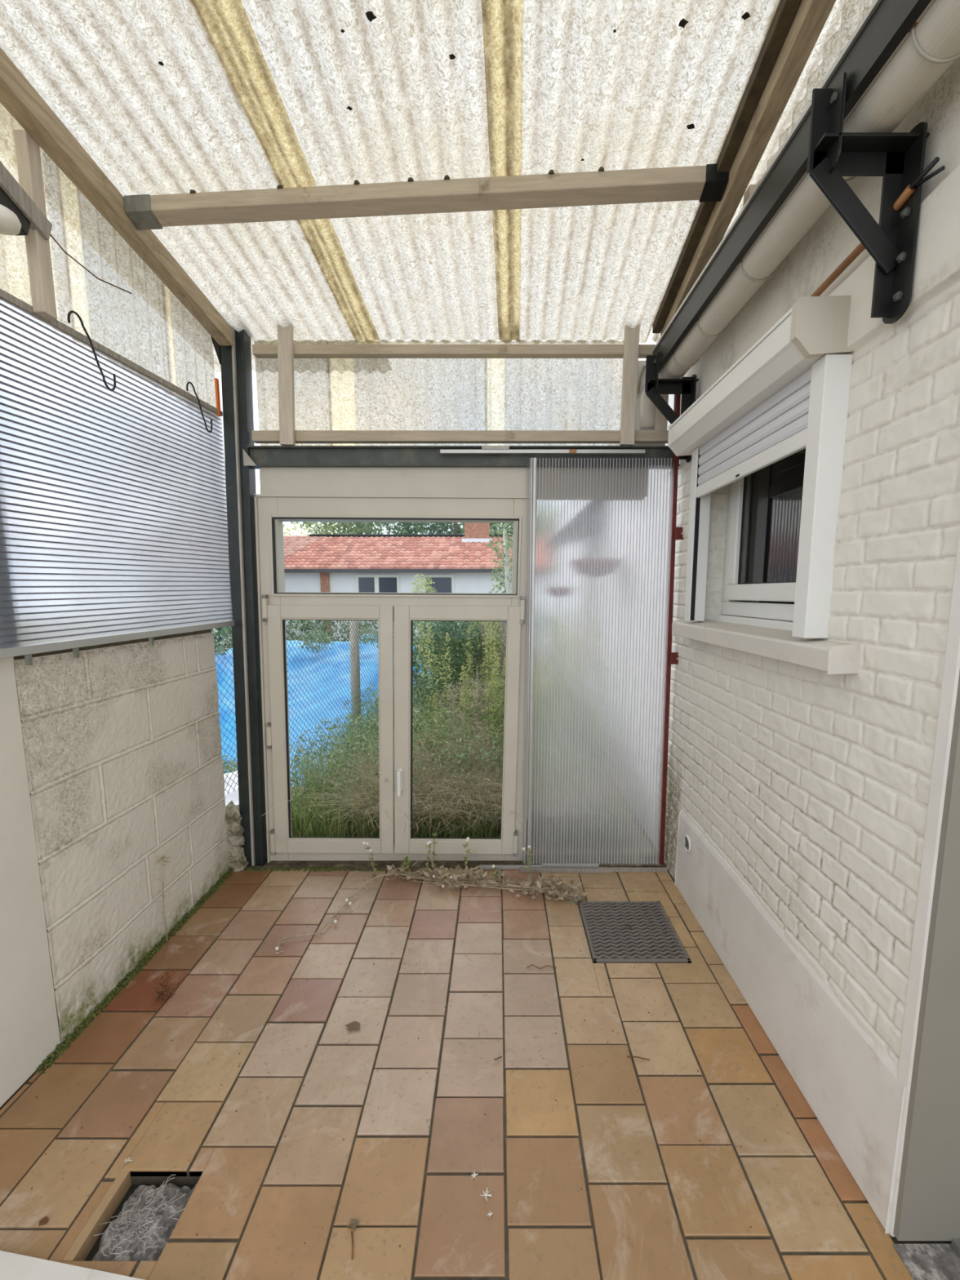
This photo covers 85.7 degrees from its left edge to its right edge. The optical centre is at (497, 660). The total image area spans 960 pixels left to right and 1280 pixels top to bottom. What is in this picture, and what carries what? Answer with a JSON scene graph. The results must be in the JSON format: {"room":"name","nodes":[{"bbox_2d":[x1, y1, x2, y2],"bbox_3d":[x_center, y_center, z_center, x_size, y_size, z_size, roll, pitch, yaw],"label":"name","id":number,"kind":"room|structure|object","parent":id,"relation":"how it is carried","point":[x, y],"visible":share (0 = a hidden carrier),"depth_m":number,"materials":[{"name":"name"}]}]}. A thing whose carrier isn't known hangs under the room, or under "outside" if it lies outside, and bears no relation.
{"room":"covered patio","nodes":[
{"label":"covered patio","id":0,"kind":"room"},
{"bbox_2d":[0,632,229,1107],"bbox_3d":[-1.537,0.681,1.282,0.167,1.315,2.965,0,8,0],"label":"wall","id":1,"kind":"structure","parent":0,"point":[122,743],"depth_m":1.87,"materials":[{"name":"concrete"}]},
{"bbox_2d":[13,629,210,659],"bbox_3d":[-1.502,-0.079,2.088,0.047,0.019,1.160,0,8,0],"label":"board","id":2,"kind":"object","parent":1,"relation":"on","point":[206,631],"visible":0.52,"depth_m":2.01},
{"bbox_2d":[0,288,234,665],"bbox_3d":[-1.416,-0.549,1.594,0.022,1.108,2.107,0,8,2],"label":"panel","id":3,"kind":"object","parent":1,"relation":"on","point":[113,525],"visible":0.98,"depth_m":1.82,"materials":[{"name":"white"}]},
{"bbox_2d":[66,310,115,391],"bbox_3d":[-1.382,-1.052,1.765,0.014,0.204,0.178,1,8,6],"label":"s-hook","id":4,"kind":"object","parent":3,"relation":"attached to","point":[70,312],"visible":1,"depth_m":1.76,"materials":[{"name":"black metal"}]},
{"bbox_2d":[186,381,212,432],"bbox_3d":[-1.356,-1.150,2.353,0.014,0.184,0.168,1,8,6],"label":"s-hook","id":5,"kind":"object","parent":3,"relation":"attached to","point":[188,382],"visible":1,"depth_m":2.35,"materials":[{"name":"black metal"}]},
{"bbox_2d":[223,770,239,806],"bbox_3d":[-1.910,0.807,3.218,0.780,0.134,0.530,0,8,0],"label":"sheeting","id":6,"kind":"object","parent":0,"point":[233,796],"visible":0.07,"depth_m":3.19,"materials":[{"name":"plastic"}]},
{"bbox_2d":[236,649,498,837],"bbox_3d":[0.000,-0.483,16.579,60.000,0.330,57.000,0,8,0],"label":"ground","id":7,"kind":"structure","parent":0,"point":[433,650],"depth_m":4.14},
{"bbox_2d":[210,626,232,655],"bbox_3d":[-4.381,-1.272,6.218,2.191,4.112,1.825,0,8,0],"label":"tree","id":8,"kind":"object","parent":7,"relation":"on","point":[220,630],"visible":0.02,"depth_m":6.81,"materials":[{"name":"green plant"}]},
{"bbox_2d":[222,754,237,774],"bbox_3d":[-1.875,0.816,3.609,0.780,0.270,0.570,0,8,0],"label":"shrub","id":9,"kind":"object","parent":7,"relation":"on","point":[229,765],"visible":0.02,"depth_m":3.65,"materials":[{"name":"green plant"}]},
{"bbox_2d":[283,521,320,535],"bbox_3d":[-8.956,-3.951,23.745,3.725,4.849,3.432,0,8,0],"label":"tree","id":10,"kind":"object","parent":7,"relation":"on","point":[294,526],"visible":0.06,"depth_m":23.03,"materials":[{"name":"green plant"}]},
{"bbox_2d":[213,617,394,805],"bbox_3d":[-1.431,0.236,4.376,0.107,1.391,2.954,1,8,11],"label":"fence","id":11,"kind":"object","parent":7,"relation":"on","point":[353,633],"visible":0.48,"depth_m":4.27,"materials":[{"name":"metal"}]},
{"bbox_2d":[214,629,435,786],"bbox_3d":[-2.325,0.248,6.387,3.150,1.013,4.600,0,8,0],"label":"tarpaulin","id":12,"kind":"object","parent":7,"relation":"on","point":[221,657],"visible":0.22,"depth_m":6.00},
{"bbox_2d":[297,628,337,652],"bbox_3d":[-2.353,-0.267,6.729,0.510,0.330,0.480,0,8,0],"label":"tuft","id":13,"kind":"object","parent":12,"relation":"on","point":[322,633],"visible":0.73,"depth_m":6.70,"materials":[{"name":"green plant"}]},
{"bbox_2d":[359,624,377,645],"bbox_3d":[-1.750,-0.339,6.913,0.446,0.299,0.415,0,8,0],"label":"tuft","id":14,"kind":"object","parent":12,"relation":"on","point":[373,632],"visible":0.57,"depth_m":6.84,"materials":[{"name":"green plant"}]},
{"bbox_2d":[290,521,390,535],"bbox_3d":[-6.546,-4.227,21.444,4.176,5.997,3.771,0,8,-4],"label":"tree","id":15,"kind":"object","parent":7,"relation":"on","point":[331,527],"visible":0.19,"depth_m":20.69,"materials":[{"name":"green plant"}]},
{"bbox_2d":[212,616,498,678],"bbox_3d":[-3.367,-0.284,9.543,9.882,1.588,1.346,0,8,0],"label":"hedge","id":16,"kind":"object","parent":7,"relation":"on","point":[229,628],"visible":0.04,"depth_m":9.43,"materials":[{"name":"green plant"}]},
{"bbox_2d":[289,666,457,808],"bbox_3d":[-1.180,0.672,4.444,0.853,1.130,2.112,5,9,31],"label":"bank","id":17,"kind":"object","parent":7,"relation":"on","point":[434,689],"visible":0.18,"depth_m":4.39,"materials":[{"name":"green plant"}]},
{"bbox_2d":[332,522,453,534],"bbox_3d":[-4.024,-5.111,22.046,5.844,7.592,4.190,-1,8,-5],"label":"tree","id":18,"kind":"object","parent":7,"relation":"on","point":[406,526],"visible":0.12,"depth_m":21.13,"materials":[{"name":"green plant"}]},
{"bbox_2d":[290,677,502,838],"bbox_3d":[-0.340,0.661,5.167,2.769,0.460,4.534,0,8,0],"label":"undergrowth","id":19,"kind":"object","parent":7,"relation":"on","point":[324,826],"visible":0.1,"depth_m":3.23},
{"bbox_2d":[393,621,484,715],"bbox_3d":[-0.594,0.031,5.299,0.961,1.212,0.983,0,8,0],"label":"bush","id":20,"kind":"object","parent":19,"relation":"on","point":[456,664],"visible":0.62,"depth_m":5.19,"materials":[{"name":"green plant"}]},
{"bbox_2d":[289,681,503,836],"bbox_3d":[-0.424,0.707,4.125,2.641,1.058,2.019,0,8,-3],"label":"growth","id":21,"kind":"object","parent":7,"relation":"on","point":[339,750],"visible":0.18,"depth_m":3.54,"materials":[{"name":"green plant"}]},
{"bbox_2d":[283,522,512,648],"bbox_3d":[-3.500,-2.548,15.520,10.200,4.200,4.160,0,8,0],"label":"neighbouring house","id":22,"kind":"structure","parent":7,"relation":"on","point":[349,563],"depth_m":13.88,"materials":[{"name":"tile"}]},
{"bbox_2d":[410,573,436,631],"bbox_3d":[-1.152,-0.885,7.958,0.459,0.905,0.446,2,8,16],"label":"shrub","id":23,"kind":"object","parent":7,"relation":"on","point":[427,588],"visible":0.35,"depth_m":7.90,"materials":[{"name":"green plant"}]},
{"bbox_2d":[413,621,435,731],"bbox_3d":[-0.684,0.251,4.855,0.261,1.356,0.212,2,8,16],"label":"weed","id":24,"kind":"object","parent":7,"relation":"on","point":[420,654],"visible":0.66,"depth_m":4.84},
{"bbox_2d":[348,676,504,802],"bbox_3d":[-0.181,0.664,4.086,1.723,0.953,1.569,0,8,0],"label":"straw tangle","id":25,"kind":"object","parent":7,"relation":"on","point":[477,685],"visible":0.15,"depth_m":3.92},
{"bbox_2d":[413,622,443,768],"bbox_3d":[-0.544,0.375,3.978,0.210,1.340,0.258,5,9,31],"label":"weed","id":26,"kind":"object","parent":7,"relation":"on","point":[428,630],"visible":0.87,"depth_m":3.96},
{"bbox_2d":[426,690,443,759],"bbox_3d":[-0.486,0.629,4.066,0.191,0.812,0.169,0,8,2],"label":"weed","id":27,"kind":"object","parent":7,"relation":"on","point":[436,691],"visible":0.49,"depth_m":4.01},
{"bbox_2d":[431,629,445,723],"bbox_3d":[-0.596,0.286,5.180,0.232,1.202,0.188,3,8,21],"label":"weed","id":28,"kind":"object","parent":7,"relation":"on","point":[440,637],"visible":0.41,"depth_m":5.12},
{"bbox_2d":[433,631,460,778],"bbox_3d":[-0.386,0.433,3.743,0.195,1.284,0.202,3,8,20],"label":"weed","id":29,"kind":"object","parent":7,"relation":"on","point":[448,675],"visible":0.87,"depth_m":3.75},
{"bbox_2d":[413,693,504,768],"bbox_3d":[-0.023,0.602,4.106,1.316,0.636,0.897,0,8,0],"label":"stalks","id":30,"kind":"object","parent":7,"relation":"on","point":[451,693],"visible":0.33,"depth_m":3.97},
{"bbox_2d":[408,522,512,534],"bbox_3d":[-1.607,-4.771,21.453,5.046,7.072,4.525,0,8,0],"label":"tree","id":31,"kind":"object","parent":7,"relation":"on","point":[457,530],"visible":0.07,"depth_m":21.16,"materials":[{"name":"green plant"}]},
{"bbox_2d":[451,663,474,772],"bbox_3d":[-0.251,0.545,3.769,0.165,1.056,0.204,-1,8,-7],"label":"weed","id":32,"kind":"object","parent":7,"relation":"on","point":[464,701],"visible":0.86,"depth_m":3.76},
{"bbox_2d":[459,626,475,717],"bbox_3d":[-0.306,0.291,5.007,0.196,1.236,0.188,-3,8,-22],"label":"weed","id":33,"kind":"object","parent":7,"relation":"on","point":[468,638],"visible":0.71,"depth_m":4.97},
{"bbox_2d":[457,653,477,728],"bbox_3d":[-0.302,0.431,4.777,0.195,1.019,0.197,-5,9,-34],"label":"weed","id":34,"kind":"object","parent":7,"relation":"on","point":[469,655],"visible":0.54,"depth_m":4.73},
{"bbox_2d":[288,697,671,840],"bbox_3d":[-0.153,0.794,4.274,2.879,0.429,3.714,0,8,-3],"label":"dry grass","id":35,"kind":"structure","parent":7,"relation":"on","point":[430,786],"depth_m":3.33,"materials":[{"name":"plant"}]},
{"bbox_2d":[477,624,485,715],"bbox_3d":[-0.180,0.181,5.672,0.095,1.161,0.020,0,8,0],"label":"board","id":36,"kind":"object","parent":7,"relation":"on","point":[482,625],"visible":0.24,"depth_m":5.64,"materials":[{"name":"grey wood"}]},
{"bbox_2d":[472,661,493,725],"bbox_3d":[-0.143,0.450,4.902,0.224,0.950,0.198,-2,8,-18],"label":"weed","id":37,"kind":"object","parent":7,"relation":"on","point":[485,661],"visible":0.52,"depth_m":4.83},
{"bbox_2d":[473,621,499,731],"bbox_3d":[-0.116,0.199,4.756,0.225,1.486,0.233,3,8,19],"label":"weed","id":38,"kind":"object","parent":7,"relation":"on","point":[486,659],"visible":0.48,"depth_m":4.78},
{"bbox_2d":[462,523,513,534],"bbox_3d":[0.356,-5.244,22.728,4.785,7.677,4.188,-6,9,-37],"label":"tree","id":39,"kind":"object","parent":7,"relation":"on","point":[495,528],"visible":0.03,"depth_m":21.33,"materials":[{"name":"green plant"}]},
{"bbox_2d":[484,621,493,713],"bbox_3d":[-0.090,0.122,5.664,0.100,1.281,0.020,0,8,0],"label":"board","id":40,"kind":"object","parent":7,"relation":"on","point":[488,668],"visible":0.02,"depth_m":5.63,"materials":[{"name":"grey wood"}]},
{"bbox_2d":[480,621,503,743],"bbox_3d":[-0.030,0.323,4.183,0.218,1.388,0.210,-5,9,-33],"label":"weed","id":41,"kind":"object","parent":7,"relation":"on","point":[491,635],"visible":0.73,"depth_m":4.13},
{"bbox_2d":[481,678,502,760],"bbox_3d":[-0.024,0.587,3.926,0.195,0.934,0.220,-5,9,-36],"label":"weed","id":42,"kind":"object","parent":7,"relation":"on","point":[492,682],"visible":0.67,"depth_m":3.89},
{"bbox_2d":[480,651,502,754],"bbox_3d":[-0.049,0.452,4.382,0.207,1.081,0.208,-1,8,-7],"label":"weed","id":43,"kind":"object","parent":7,"relation":"on","point":[496,653],"visible":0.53,"depth_m":4.33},
{"bbox_2d":[482,621,505,726],"bbox_3d":[-0.034,0.136,5.090,0.231,1.523,0.240,-4,9,-29],"label":"weed","id":44,"kind":"object","parent":7,"relation":"on","point":[492,621],"visible":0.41,"depth_m":5.09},
{"bbox_2d":[475,523,513,665],"bbox_3d":[0.108,-1.026,8.145,0.931,3.120,1.149,6,9,37],"label":"slender tree","id":45,"kind":"object","parent":7,"relation":"on","point":[508,572],"visible":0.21,"depth_m":8.06,"materials":[{"name":"green plant"}]},
{"bbox_2d":[489,669,505,805],"bbox_3d":[0.302,0.626,3.655,0.821,1.231,1.366,-3,8,-21],"label":"weeds","id":46,"kind":"object","parent":7,"relation":"on","point":[499,682],"visible":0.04,"depth_m":3.99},
{"bbox_2d":[494,657,505,737],"bbox_3d":[0.039,0.476,4.348,0.201,1.042,0.200,-1,8,-10],"label":"weed","id":47,"kind":"object","parent":7,"relation":"on","point":[504,657],"visible":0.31,"depth_m":4.33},
{"bbox_2d":[497,621,506,706],"bbox_3d":[0.045,0.158,5.619,0.110,1.222,0.020,0,8,0],"label":"board","id":48,"kind":"object","parent":7,"relation":"on","point":[502,623],"visible":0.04,"depth_m":5.57,"materials":[{"name":"grey wood"}]},
{"bbox_2d":[123,163,728,230],"bbox_3d":[-0.272,-1.582,1.763,2.046,0.097,0.065,0,8,3],"label":"cross beam","id":49,"kind":"structure","parent":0,"point":[703,184],"depth_m":1.75,"materials":[{"name":"wood"}]},
{"bbox_2d":[240,0,498,341],"bbox_3d":[-0.345,-1.633,1.316,0.820,0.412,2.565,0,8,2],"label":"sheet","id":50,"kind":"object","parent":49,"relation":"on","point":[418,113],"visible":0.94,"depth_m":1.58,"materials":[{"name":"plastic"}]},
{"bbox_2d":[481,0,780,343],"bbox_3d":[0.331,-1.630,1.316,0.742,0.412,2.563,0,8,2],"label":"sheet","id":51,"kind":"object","parent":49,"relation":"on","point":[563,88],"visible":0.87,"depth_m":1.57,"materials":[{"name":"plastic"}]},
{"bbox_2d":[0,860,951,1279],"bbox_3d":[-0.110,1.353,1.439,2.820,0.061,3.100,0,8,0],"label":"floor","id":52,"kind":"structure","parent":0,"point":[646,1176],"depth_m":1.51,"materials":[{"name":"tile"}]},
{"bbox_2d":[0,1250,143,1279],"bbox_3d":[-0.575,1.379,1.006,1.756,0.022,0.442,0,8,0],"label":"threshold","id":53,"kind":"object","parent":52,"relation":"on","point":[13,1266],"visible":1,"depth_m":1.14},
{"bbox_2d":[62,1169,196,1269],"bbox_3d":[-0.872,1.376,1.259,0.232,0.083,0.203,0,8,0],"label":"pit","id":54,"kind":"object","parent":52,"relation":"in","point":[135,1223],"visible":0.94,"depth_m":1.25,"materials":[{"name":"concrete"}]},
{"bbox_2d":[35,867,233,1074],"bbox_3d":[-1.442,1.210,2.233,0.036,0.022,1.227,0,8,0],"label":"moss","id":55,"kind":"object","parent":52,"relation":"on","point":[107,1000],"visible":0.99,"depth_m":1.99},
{"bbox_2d":[155,854,170,942],"bbox_3d":[-1.427,1.023,2.221,0.058,0.392,0.069,-1,8,-11],"label":"seedling","id":56,"kind":"object","parent":52,"relation":"on","point":[163,857],"visible":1,"depth_m":2.21,"materials":[{"name":"plant"}]},
{"bbox_2d":[150,967,179,1000],"bbox_3d":[-1.248,1.209,1.934,0.080,0.103,0.080,0,8,0],"label":"weed","id":57,"kind":"object","parent":52,"relation":"on","point":[166,990],"visible":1,"depth_m":1.93,"materials":[{"name":"brown plant"}]},
{"bbox_2d":[225,800,248,871],"bbox_3d":[-1.472,0.963,2.865,0.200,0.342,0.174,0,8,0],"label":"wall","id":58,"kind":"structure","parent":52,"relation":"on","point":[237,857],"depth_m":2.80,"materials":[{"name":"stone"}]},
{"bbox_2d":[210,326,267,866],"bbox_3d":[-1.323,-0.275,2.700,0.188,2.840,0.105,0,8,0],"label":"steel post","id":59,"kind":"object","parent":52,"relation":"on","point":[234,360],"depth_m":2.67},
{"bbox_2d":[0,47,232,345],"bbox_3d":[-1.346,-1.580,1.260,0.063,0.454,2.414,0,8,2],"label":"rafter","id":60,"kind":"object","parent":59,"relation":"attached to","point":[18,96],"visible":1,"depth_m":1.69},
{"bbox_2d":[13,129,57,319],"bbox_3d":[-1.387,-1.299,1.552,0.037,0.490,0.047,0,8,0],"label":"stud","id":61,"kind":"object","parent":60,"relation":"attached to","point":[27,150],"visible":0.96,"depth_m":1.54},
{"bbox_2d":[0,160,132,293],"bbox_3d":[-1.385,-1.341,1.509,0.110,0.276,0.819,0,8,0],"label":"wall lamp","id":62,"kind":"object","parent":61,"relation":"attached to","point":[19,214],"depth_m":1.46,"materials":[{"name":"black metal"}]},
{"bbox_2d":[0,102,216,408],"bbox_3d":[-1.426,-1.413,1.327,0.013,0.786,2.401,0,8,2],"label":"sheet","id":63,"kind":"object","parent":61,"relation":"attached to","point":[148,326],"visible":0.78,"depth_m":1.85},
{"bbox_2d":[0,0,379,373],"bbox_3d":[-1.113,-1.627,1.445,0.964,0.451,2.826,0,8,2],"label":"sheet","id":64,"kind":"object","parent":60,"relation":"on","point":[214,117],"visible":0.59,"depth_m":1.58,"materials":[{"name":"plastic"}]},
{"bbox_2d":[252,344,655,358],"bbox_3d":[-0.200,-1.523,2.548,2.000,0.045,0.050,0,8,0],"label":"rail","id":65,"kind":"object","parent":59,"relation":"attached to","point":[259,351],"visible":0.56,"depth_m":2.52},
{"bbox_2d":[242,445,679,469],"bbox_3d":[-0.176,-1.022,2.605,2.172,0.096,0.088,0,8,0],"label":"lintel","id":66,"kind":"object","parent":59,"relation":"attached to","point":[260,456],"visible":0.67,"depth_m":2.59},
{"bbox_2d":[277,324,295,445],"bbox_3d":[-1.035,-1.362,2.529,0.088,0.592,0.030,0,8,0],"label":"stud","id":67,"kind":"object","parent":66,"relation":"on","point":[285,335],"visible":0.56,"depth_m":2.52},
{"bbox_2d":[253,339,623,445],"bbox_3d":[-0.280,-1.333,2.613,1.880,0.531,0.016,0,8,0],"label":"sheet","id":68,"kind":"object","parent":66,"relation":"on","point":[331,393],"visible":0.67,"depth_m":2.61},
{"bbox_2d":[253,467,665,867],"bbox_3d":[-0.183,0.087,2.763,2.206,2.166,0.145,0,8,0],"label":"door","id":69,"kind":"structure","parent":66,"relation":"attached to","point":[338,495],"depth_m":2.71,"materials":[{"name":"beige plastic"}]},
{"bbox_2d":[251,430,668,443],"bbox_3d":[-0.165,-1.125,2.603,2.130,0.052,0.045,0,8,0],"label":"rail","id":70,"kind":"object","parent":66,"relation":"on","point":[257,436],"visible":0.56,"depth_m":2.58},
{"bbox_2d":[653,394,668,430],"bbox_3d":[0.818,-1.260,2.588,0.055,0.218,0.040,0,8,0],"label":"stub","id":71,"kind":"object","parent":70,"relation":"on","point":[661,422],"visible":0.28,"depth_m":2.58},
{"bbox_2d":[633,360,665,445],"bbox_3d":[0.765,-1.303,2.640,0.190,0.425,0.015,0,8,0],"label":"board","id":72,"kind":"object","parent":71,"relation":"attached to","point":[641,363],"visible":0.02,"depth_m":2.63,"materials":[{"name":"beige wood"}]},
{"bbox_2d":[440,445,645,453],"bbox_3d":[0.220,-1.038,2.548,1.010,0.034,0.024,0,8,0],"label":"strip","id":73,"kind":"object","parent":66,"relation":"attached to","point":[485,449],"visible":1,"depth_m":2.54,"materials":[{"name":"white metal"}]},
{"bbox_2d":[521,457,675,864],"bbox_3d":[0.507,0.054,2.702,0.754,2.137,0.025,0,8,0],"label":"panel","id":74,"kind":"object","parent":66,"relation":"attached to","point":[598,531],"visible":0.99,"depth_m":2.69,"materials":[{"name":"white"}]},
{"bbox_2d":[619,324,639,445],"bbox_3d":[0.644,-1.354,2.530,0.076,0.576,0.030,0,8,0],"label":"stud","id":75,"kind":"object","parent":66,"relation":"on","point":[631,341],"visible":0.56,"depth_m":2.52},
{"bbox_2d":[246,866,386,871],"bbox_3d":[-0.985,1.137,2.827,0.762,0.007,0.051,0,8,0],"label":"moss","id":76,"kind":"object","parent":52,"relation":"on","point":[315,868],"visible":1,"depth_m":2.82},
{"bbox_2d":[345,1021,359,1030],"bbox_3d":[-0.503,1.270,1.794,0.048,0.008,0.040,-4,8,-26],"label":"dry leaf","id":77,"kind":"object","parent":52,"relation":"on","point":[355,1024],"visible":1,"depth_m":1.80,"materials":[{"name":"plant"}]},
{"bbox_2d":[362,841,378,878],"bbox_3d":[-0.668,1.050,2.729,0.062,0.210,0.068,6,9,37],"label":"weed","id":78,"kind":"object","parent":52,"relation":"on","point":[363,842],"visible":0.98,"depth_m":2.73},
{"bbox_2d":[13,872,785,1247],"bbox_3d":[-0.266,1.250,1.992,2.265,0.002,1.615,0,8,0],"label":"crumbs","id":79,"kind":"object","parent":52,"relation":"on","point":[535,873],"visible":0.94,"depth_m":1.80,"materials":[{"name":"brown plant"}]},
{"bbox_2d":[240,866,604,871],"bbox_3d":[-0.245,1.139,2.830,2.310,0.014,0.045,0,8,0],"label":"dirt line","id":80,"kind":"object","parent":52,"relation":"on","point":[412,868],"visible":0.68,"depth_m":2.83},
{"bbox_2d":[272,860,588,954],"bbox_3d":[-0.308,1.123,2.588,1.441,0.099,0.553,-2,8,-15],"label":"weed","id":81,"kind":"object","parent":52,"relation":"on","point":[559,888],"visible":1,"depth_m":2.63,"materials":[{"name":"plant"}]},
{"bbox_2d":[480,865,542,869],"bbox_3d":[0.075,1.129,2.829,0.350,0.018,0.018,0,8,0],"label":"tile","id":82,"kind":"object","parent":52,"relation":"on","point":[482,867],"visible":0.58,"depth_m":2.82,"materials":[{"name":"metal"}]},
{"bbox_2d":[542,862,599,867],"bbox_3d":[0.395,1.118,2.824,0.310,0.018,0.018,0,8,0],"label":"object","id":83,"kind":"object","parent":82,"relation":"on","point":[544,864],"visible":1,"depth_m":2.81,"materials":[{"name":"concrete"}]},
{"bbox_2d":[522,844,533,880],"bbox_3d":[0.155,1.058,2.707,0.060,0.201,0.056,0,8,0],"label":"weed","id":84,"kind":"object","parent":52,"relation":"on","point":[529,846],"visible":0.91,"depth_m":2.70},
{"bbox_2d":[520,867,613,872],"bbox_3d":[0.370,1.135,2.801,0.500,0.018,0.018,0,8,0],"label":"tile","id":85,"kind":"object","parent":52,"relation":"on","point":[522,869],"visible":1,"depth_m":2.79,"materials":[{"name":"tile"}]},
{"bbox_2d":[599,866,667,871],"bbox_3d":[0.735,1.136,2.811,0.370,0.018,0.018,0,8,0],"label":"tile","id":86,"kind":"object","parent":52,"relation":"on","point":[615,868],"visible":0.91,"depth_m":2.80,"materials":[{"name":"grey metal"}]},
{"bbox_2d":[577,901,690,964],"bbox_3d":[0.591,1.220,2.323,0.405,0.044,0.417,0,8,0],"label":"access cover","id":87,"kind":"object","parent":52,"relation":"in","point":[616,931],"visible":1,"depth_m":2.29,"materials":[{"name":"metal"}]},
{"bbox_2d":[893,1237,959,1279],"bbox_3d":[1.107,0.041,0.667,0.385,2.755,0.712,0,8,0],"label":"stone slab","id":88,"kind":"object","parent":52,"relation":"in","point":[922,1261],"depth_m":1.17,"materials":[{"name":"grey stone"}]},
{"bbox_2d":[665,394,674,445],"bbox_3d":[3.468,-0.722,5.483,5.064,3.000,5.340,0,8,0],"label":"wall","id":89,"kind":"structure","parent":0,"point":[671,397],"depth_m":2.81,"materials":[{"name":"paint"}]},
{"bbox_2d":[663,56,959,1240],"bbox_3d":[1.105,-0.131,1.955,0.390,2.750,1.887,0,8,0],"label":"wall","id":90,"kind":"structure","parent":0,"point":[834,798],"depth_m":1.27,"materials":[{"name":"brick"}]},
{"bbox_2d":[659,394,683,864],"bbox_3d":[0.914,-0.113,2.698,0.081,2.520,0.056,0,8,0],"label":"bar","id":91,"kind":"object","parent":90,"relation":"attached to","point":[677,532],"visible":0.56,"depth_m":2.69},
{"bbox_2d":[644,351,698,462],"bbox_3d":[0.807,-1.184,2.424,0.235,0.488,0.078,0,8,0],"label":"bracket","id":92,"kind":"object","parent":90,"relation":"attached to","point":[655,387],"visible":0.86,"depth_m":2.42,"materials":[{"name":"black metal"}]},
{"bbox_2d":[684,834,691,852],"bbox_3d":[0.913,0.882,2.496,0.009,0.080,0.080,0,8,0],"label":"air vent","id":93,"kind":"object","parent":90,"relation":"attached to","point":[687,844],"visible":1,"depth_m":2.49,"materials":[{"name":"white plastic"}]},
{"bbox_2d":[714,448,805,631],"bbox_3d":[1.107,-0.503,1.906,0.215,0.780,0.910,0,8,0],"label":"window","id":94,"kind":"structure","parent":90,"relation":"in","point":[764,509],"depth_m":2.02,"materials":[{"name":"white plastic"}]},
{"bbox_2d":[667,295,853,638],"bbox_3d":[0.858,-0.572,1.906,0.161,0.892,1.024,0,8,0],"label":"roller shutter","id":95,"kind":"object","parent":90,"relation":"attached to","point":[788,394],"visible":0.97,"depth_m":1.49,"materials":[{"name":"white plastic"}]},
{"bbox_2d":[671,619,861,674],"bbox_3d":[0.943,-0.087,1.935,0.182,0.088,1.210,0,8,0],"label":"window sill","id":96,"kind":"structure","parent":90,"relation":"attached to","point":[832,657],"depth_m":1.62,"materials":[{"name":"paint"}]},
{"bbox_2d":[674,808,906,1235],"bbox_3d":[0.931,1.052,1.921,0.036,0.421,1.466,0,8,0],"label":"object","id":97,"kind":"structure","parent":90,"relation":"attached to","point":[851,1084],"depth_m":1.54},
{"bbox_2d":[806,71,929,324],"bbox_3d":[0.807,-1.016,1.150,0.235,0.488,0.078,0,8,0],"label":"bracket","id":98,"kind":"object","parent":90,"relation":"attached to","point":[833,153],"visible":1,"depth_m":1.15,"materials":[{"name":"black metal"}]},
{"bbox_2d":[651,0,931,372],"bbox_3d":[0.769,-1.276,1.300,0.062,0.112,2.410,0,8,0],"label":"steel beam","id":99,"kind":"structure","parent":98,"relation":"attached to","point":[886,24],"depth_m":1.33,"materials":[{"name":"metal"}]},
{"bbox_2d":[660,0,835,336],"bbox_3d":[0.764,-1.580,1.260,0.057,0.454,2.413,0,8,2],"label":"rafter","id":100,"kind":"object","parent":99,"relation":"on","point":[811,17],"visible":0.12,"depth_m":1.49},
{"bbox_2d":[652,0,801,333],"bbox_3d":[0.715,-1.618,1.255,0.039,0.421,2.413,0,8,2],"label":"batten","id":101,"kind":"object","parent":100,"relation":"attached to","point":[786,11],"visible":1,"depth_m":1.54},
{"bbox_2d":[651,0,848,342],"bbox_3d":[0.837,-1.634,1.315,0.225,0.411,2.544,0,8,2],"label":"sheet","id":102,"kind":"object","parent":100,"relation":"on","point":[833,24],"visible":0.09,"depth_m":1.49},
{"bbox_2d":[756,0,874,184],"bbox_3d":[0.864,-1.545,1.310,0.016,0.522,2.401,0,8,2],"label":"sheet","id":103,"kind":"object","parent":102,"relation":"attached to","point":[853,12],"visible":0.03,"depth_m":1.34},
{"bbox_2d":[742,184,756,206],"bbox_3d":[0.865,-1.474,1.775,0.040,0.260,0.045,0,8,0],"label":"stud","id":104,"kind":"object","parent":103,"relation":"attached to","point":[750,188],"visible":0.21,"depth_m":1.74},
{"bbox_2d":[661,0,959,378],"bbox_3d":[0.829,-1.206,1.309,0.129,0.077,2.410,0,8,0],"label":"gutter","id":105,"kind":"object","parent":98,"relation":"attached to","point":[932,43],"visible":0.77,"depth_m":1.26,"materials":[{"name":"beige paint"}]},
{"bbox_2d":[636,364,664,429],"bbox_3d":[0.782,-1.313,2.557,0.145,0.277,0.211,-3,8,-20],"label":"downpipe","id":106,"kind":"object","parent":105,"relation":"attached to","point":[647,408],"visible":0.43,"depth_m":2.59,"materials":[{"name":"beige paint"}]},
{"bbox_2d":[810,156,945,296],"bbox_3d":[0.902,-1.089,1.715,0.034,0.069,1.316,0,8,0],"label":"pipe","id":107,"kind":"object","parent":90,"relation":"attached to","point":[908,192],"visible":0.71,"depth_m":1.16,"materials":[{"name":"orange metal"}]},
{"label":"outside","id":108,"kind":"structure","parent":0,"visible":0},
{"bbox_2d":[453,621,506,676],"bbox_3d":[-0.098,-0.276,5.824,0.863,0.915,0.753,-1,8,-11],"label":"bush","id":109,"kind":"object","parent":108,"point":[498,632],"visible":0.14,"depth_m":5.60,"materials":[{"name":"green plant"}]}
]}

